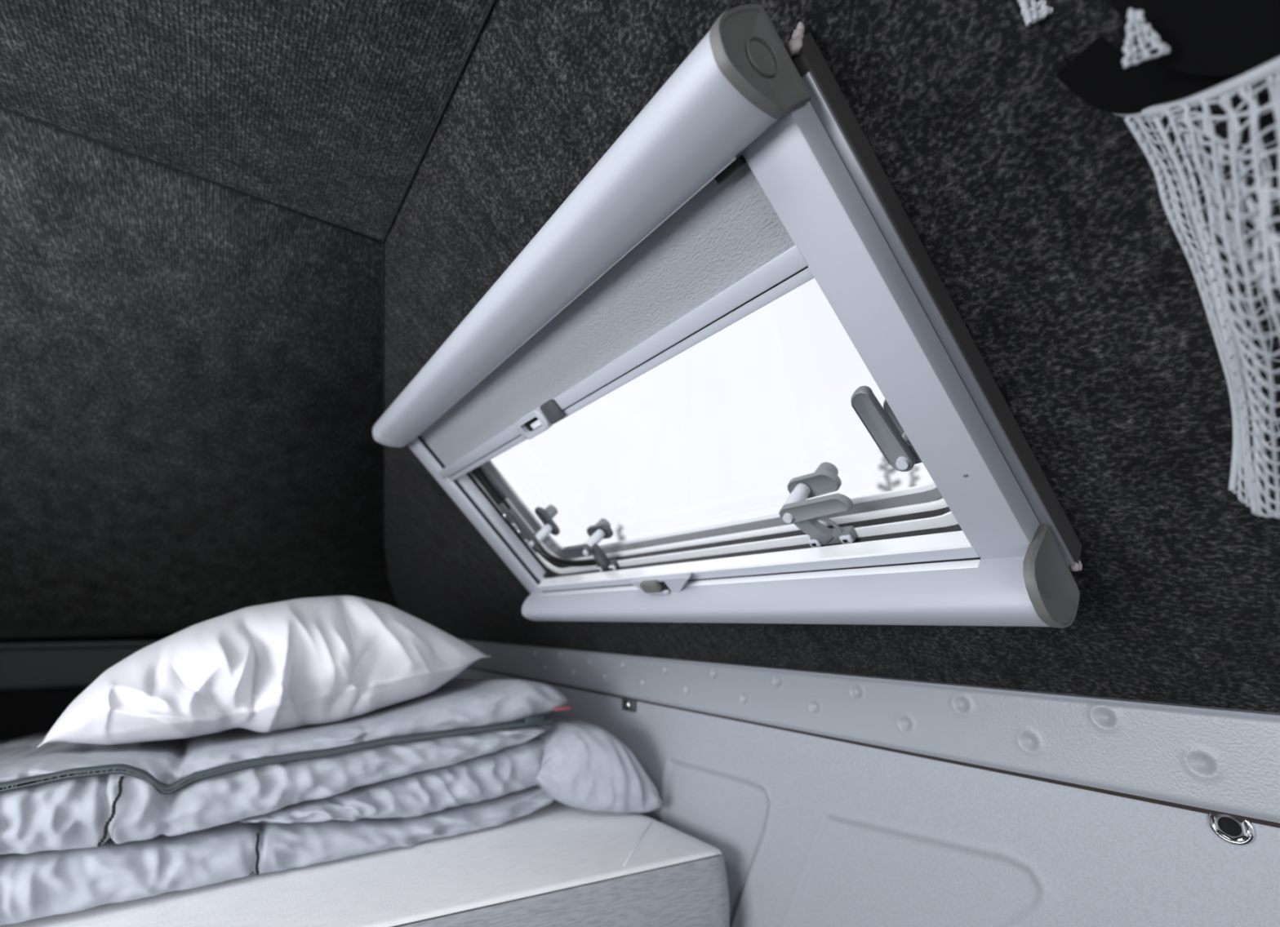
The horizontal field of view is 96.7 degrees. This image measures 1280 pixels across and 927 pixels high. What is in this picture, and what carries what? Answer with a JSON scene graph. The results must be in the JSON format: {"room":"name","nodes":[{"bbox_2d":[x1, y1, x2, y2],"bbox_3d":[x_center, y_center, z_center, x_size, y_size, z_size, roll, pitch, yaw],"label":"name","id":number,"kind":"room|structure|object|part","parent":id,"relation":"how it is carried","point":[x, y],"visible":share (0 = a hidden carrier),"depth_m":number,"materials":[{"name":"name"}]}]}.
{"room":"camper van interior","nodes":[
{"label":"camper van interior","id":0,"kind":"room"},
{"bbox_2d":[0,687,87,740],"bbox_3d":[-1.974,1.217,1.960,2.134,0.857,0.017,11,-18,-35],"label":"wall","id":1,"kind":"structure","parent":0,"point":[22,713],"depth_m":1.96,"materials":[{"name":"black"}]},
{"bbox_2d":[0,646,146,691],"bbox_3d":[-1.937,0.717,2.031,2.121,0.145,0.109,11,-18,-35],"label":"trim","id":2,"kind":"structure","parent":1,"relation":"attached to","point":[39,668],"depth_m":1.93,"materials":[{"name":"grey plastic"}]},
{"bbox_2d":[0,108,397,641],"bbox_3d":[-1.343,0.112,1.362,2.134,0.661,2.058,11,-18,-35],"label":"wall","id":3,"kind":"structure","parent":0,"point":[191,391],"depth_m":1.15,"materials":[{"name":"carpet"}]},
{"bbox_2d":[0,639,161,650],"bbox_3d":[-1.923,0.643,2.030,2.121,0.023,0.160,11,-18,-35],"label":"trim","id":4,"kind":"structure","parent":3,"relation":"attached to","point":[36,645],"depth_m":1.94,"materials":[{"name":"grey plastic"}]},
{"bbox_2d":[0,106,382,242],"bbox_3d":[-0.737,-0.407,0.641,0.843,0.002,0.002,11,-18,-35],"label":"trim","id":5,"kind":"structure","parent":3,"relation":"attached to","point":[1,108],"depth_m":0.74,"materials":[{"name":"black"}]},
{"bbox_2d":[0,0,491,240],"bbox_3d":[-0.116,-0.638,-0.179,0.843,0.017,2.108,11,-18,-35],"label":"ceiling","id":6,"kind":"structure","parent":0,"point":[326,110],"depth_m":0.62,"materials":[{"name":"carpet"}]},
{"bbox_2d":[383,0,1279,713],"bbox_3d":[-0.113,0.006,0.963,0.659,0.659,4.158,11,-18,-35],"label":"wall","id":7,"kind":"structure","parent":0,"point":[1037,208],"depth_m":0.46,"materials":[{"name":"carpet"}]},
{"bbox_2d":[382,242,398,608],"bbox_3d":[-0.778,0.231,1.767,0.083,0.648,2.150,5,-16,-18],"label":"trim","id":8,"kind":"structure","parent":7,"relation":"attached to","point":[383,244],"depth_m":1.09,"materials":[{"name":"black"}]},
{"bbox_2d":[382,0,495,243],"bbox_3d":[0.223,-0.564,0.057,0.003,0.003,2.108,11,-18,-35],"label":"trim","id":9,"kind":"structure","parent":7,"relation":"attached to","point":[492,2],"depth_m":0.65,"materials":[{"name":"black"}]},
{"bbox_2d":[466,386,962,578],"bbox_3d":[-0.019,-0.028,0.844,0.362,0.362,1.000,11,-18,-35],"label":"window frame","id":10,"kind":"structure","parent":7,"relation":"in","point":[835,519],"depth_m":0.72,"materials":[{"name":"grey plastic"}]},
{"bbox_3d":[-0.224,0.123,1.089,0.068,0.068,0.022,11,-18,-35],"label":"lever","id":11,"kind":"part","parent":10,"relation":"part of","materials":[{"name":"grey plastic"}]},
{"bbox_3d":[-0.229,0.075,1.137,0.320,0.262,0.111,0,-15,1],"label":"stay arm","id":12,"kind":"part","parent":10,"relation":"part of","materials":[{"name":"grey metal"}]},
{"bbox_3d":[-0.183,0.114,1.121,0.053,0.053,0.030,11,-18,-35],"label":"counter plate","id":13,"kind":"part","parent":10,"relation":"part of","materials":[{"name":"grey plastic"}]},
{"bbox_3d":[-0.179,0.098,1.127,0.033,0.033,0.025,11,-18,-35],"label":"pane knob","id":14,"kind":"part","parent":10,"relation":"part of","materials":[{"name":"grey plastic"}]},
{"bbox_3d":[-0.113,0.157,1.012,0.022,0.022,0.090,11,-18,-35],"label":"lever","id":15,"kind":"part","parent":10,"relation":"part of","materials":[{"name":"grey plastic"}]},
{"bbox_3d":[-0.073,0.123,1.023,0.026,0.026,0.069,11,-18,-35],"label":"counter plate","id":16,"kind":"part","parent":10,"relation":"part of","materials":[{"name":"grey plastic"}]},
{"bbox_3d":[-0.069,0.116,1.039,0.033,0.033,0.025,11,-18,-35],"label":"pane knob","id":17,"kind":"part","parent":10,"relation":"part of","materials":[{"name":"grey plastic"}]},
{"bbox_3d":[-0.020,-0.027,0.843,0.289,0.289,0.890,11,-18,-35],"label":"pane moulding","id":18,"kind":"part","parent":10,"relation":"part of","materials":[{"name":"grey plastic"}]},
{"bbox_3d":[0.201,0.025,0.660,0.026,0.026,0.069,11,-18,-35],"label":"counter plate","id":19,"kind":"part","parent":10,"relation":"part of","materials":[{"name":"grey plastic"}]},
{"bbox_3d":[0.188,0.049,0.614,0.022,0.022,0.090,11,-18,-35],"label":"lever","id":20,"kind":"part","parent":10,"relation":"part of","materials":[{"name":"grey plastic"}]},
{"bbox_3d":[0.215,0.014,0.662,0.033,0.033,0.025,11,-18,-35],"label":"pane knob","id":21,"kind":"part","parent":10,"relation":"part of","materials":[{"name":"grey plastic"}]},
{"bbox_3d":[0.217,-0.030,0.508,0.068,0.068,0.023,11,-18,-35],"label":"lever","id":22,"kind":"part","parent":10,"relation":"part of","materials":[{"name":"grey plastic"}]},
{"bbox_3d":[0.257,-0.039,0.542,0.053,0.053,0.030,11,-18,-35],"label":"counter plate","id":23,"kind":"part","parent":10,"relation":"part of","materials":[{"name":"grey plastic"}]},
{"bbox_2d":[372,4,1079,627],"bbox_3d":[-0.070,0.015,0.795,0.413,0.403,0.967,11,-18,-35],"label":"window frame","id":24,"kind":"structure","parent":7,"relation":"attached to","point":[727,193],"depth_m":0.49,"materials":[{"name":"grey plastic"}]},
{"bbox_3d":[-0.329,0.103,1.160,0.301,0.313,0.057,11,-18,-35],"label":"rail","id":25,"kind":"part","parent":24,"relation":"part of","materials":[{"name":"grey plastic"}]},
{"bbox_3d":[0.211,-0.087,0.456,0.313,0.313,0.046,11,-18,-35],"label":"rail","id":26,"kind":"part","parent":24,"relation":"part of","materials":[{"name":"grey plastic"}]},
{"bbox_2d":[785,22,1082,571],"bbox_3d":[-0.031,-0.007,0.827,0.364,0.367,0.969,11,-18,-35],"label":"frame","id":27,"kind":"object","parent":7,"relation":"attached to","point":[828,100],"visible":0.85,"depth_m":0.44,"materials":[{"name":"grey plastic"}]},
{"bbox_2d":[1017,0,1279,519],"bbox_3d":[0.293,-0.135,0.301,0.098,0.324,0.201,-14,-21,43],"label":"net","id":28,"kind":"object","parent":7,"relation":"hanging from","point":[1195,53],"visible":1,"depth_m":0.26,"materials":[{"name":"grey fabric"}]},
{"bbox_3d":[0.295,-0.086,0.303,0.091,0.191,0.014,14,-20,-41],"label":"edge cord","id":29,"kind":"part","parent":28,"relation":"part of","materials":[{"name":"white fabric"}]},
{"bbox_3d":[0.261,-0.190,0.276,0.012,0.093,0.106,-1,-15,2],"label":"rim cord","id":30,"kind":"part","parent":28,"relation":"part of","materials":[{"name":"fabric"}]},
{"bbox_3d":[0.291,-0.072,0.288,0.109,0.183,0.008,15,-21,-43],"label":"edge cord","id":31,"kind":"part","parent":28,"relation":"part of","materials":[{"name":"white fabric"}]},
{"bbox_2d":[452,667,1279,926],"bbox_3d":[0.128,0.902,0.930,0.019,0.926,4.200,11,-19,-35],"label":"wall","id":32,"kind":"structure","parent":0,"point":[808,831],"depth_m":0.73,"materials":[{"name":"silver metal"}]},
{"bbox_2d":[458,639,1279,828],"bbox_3d":[-0.056,0.484,1.307,0.026,0.096,3.570,11,-18,-35],"label":"trim","id":33,"kind":"structure","parent":32,"relation":"attached to","point":[1202,759],"depth_m":0.67,"materials":[{"name":"grey paint"}]},
{"bbox_3d":[-0.757,1.203,0.234,2.176,0.017,4.284,11,-18,-35],"label":"floor","id":34,"kind":"structure","parent":0,"visible":0},
{"bbox_3d":[-1.048,1.040,0.772,2.008,0.578,1.407,11,-18,-35],"label":"platform","id":35,"kind":"object","parent":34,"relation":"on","visible":0},
{"bbox_2d":[0,800,729,926],"bbox_3d":[-1.038,0.677,0.835,2.001,0.154,1.305,11,-18,-35],"label":"mattress","id":36,"kind":"object","parent":35,"relation":"on","point":[557,864],"visible":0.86,"depth_m":0.82,"materials":[{"name":"grey fabric"}]},
{"bbox_2d":[0,679,662,926],"bbox_3d":[-0.569,0.535,1.064,1.078,0.241,0.661,11,-18,-35],"label":"quilt","id":37,"kind":"object","parent":36,"relation":"on","point":[83,826],"visible":1,"depth_m":0.85,"materials":[{"name":"grey fabric"}]},
{"bbox_2d":[36,595,490,748],"bbox_3d":[-0.622,0.362,1.069,0.656,0.221,0.479,11,-18,-35],"label":"pillow","id":38,"kind":"object","parent":37,"relation":"on","point":[300,662],"visible":1,"depth_m":0.89,"materials":[{"name":"white fabric"}]},
{"bbox_3d":[-0.753,0.578,0.454,2.024,0.148,0.062,8,-17,-27],"label":"panel","id":39,"kind":"part","parent":36,"relation":"part of","materials":[{"name":"grey fabric"}]},
{"label":"outside","id":40,"kind":"structure","parent":0,"visible":0},
{"label":"ground","id":41,"kind":"structure","parent":40,"visible":0},
{"bbox_2d":[616,522,625,541],"bbox_3d":[-0.907,5.652,24.602,1.474,6.300,1.848,-6,-16,21],"label":"tree","id":42,"kind":"object","parent":41,"relation":"on","point":[619,530],"visible":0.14,"depth_m":25.24,"materials":[{"name":"grey plant"}]},
{"bbox_2d":[876,450,901,492],"bbox_3d":[7.809,2.936,17.614,1.249,7.898,1.461,11,-18,-35],"label":"tree","id":43,"kind":"object","parent":41,"relation":"on","point":[881,467],"visible":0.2,"depth_m":18.18,"materials":[{"name":"grey plant"}]},
{"bbox_2d":[908,466,919,487],"bbox_3d":[8.243,3.009,16.529,0.993,7.193,1.028,-4,-16,14],"label":"tree","id":44,"kind":"object","parent":41,"relation":"on","point":[912,482],"visible":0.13,"depth_m":17.14,"materials":[{"name":"grey plant"}]}
]}

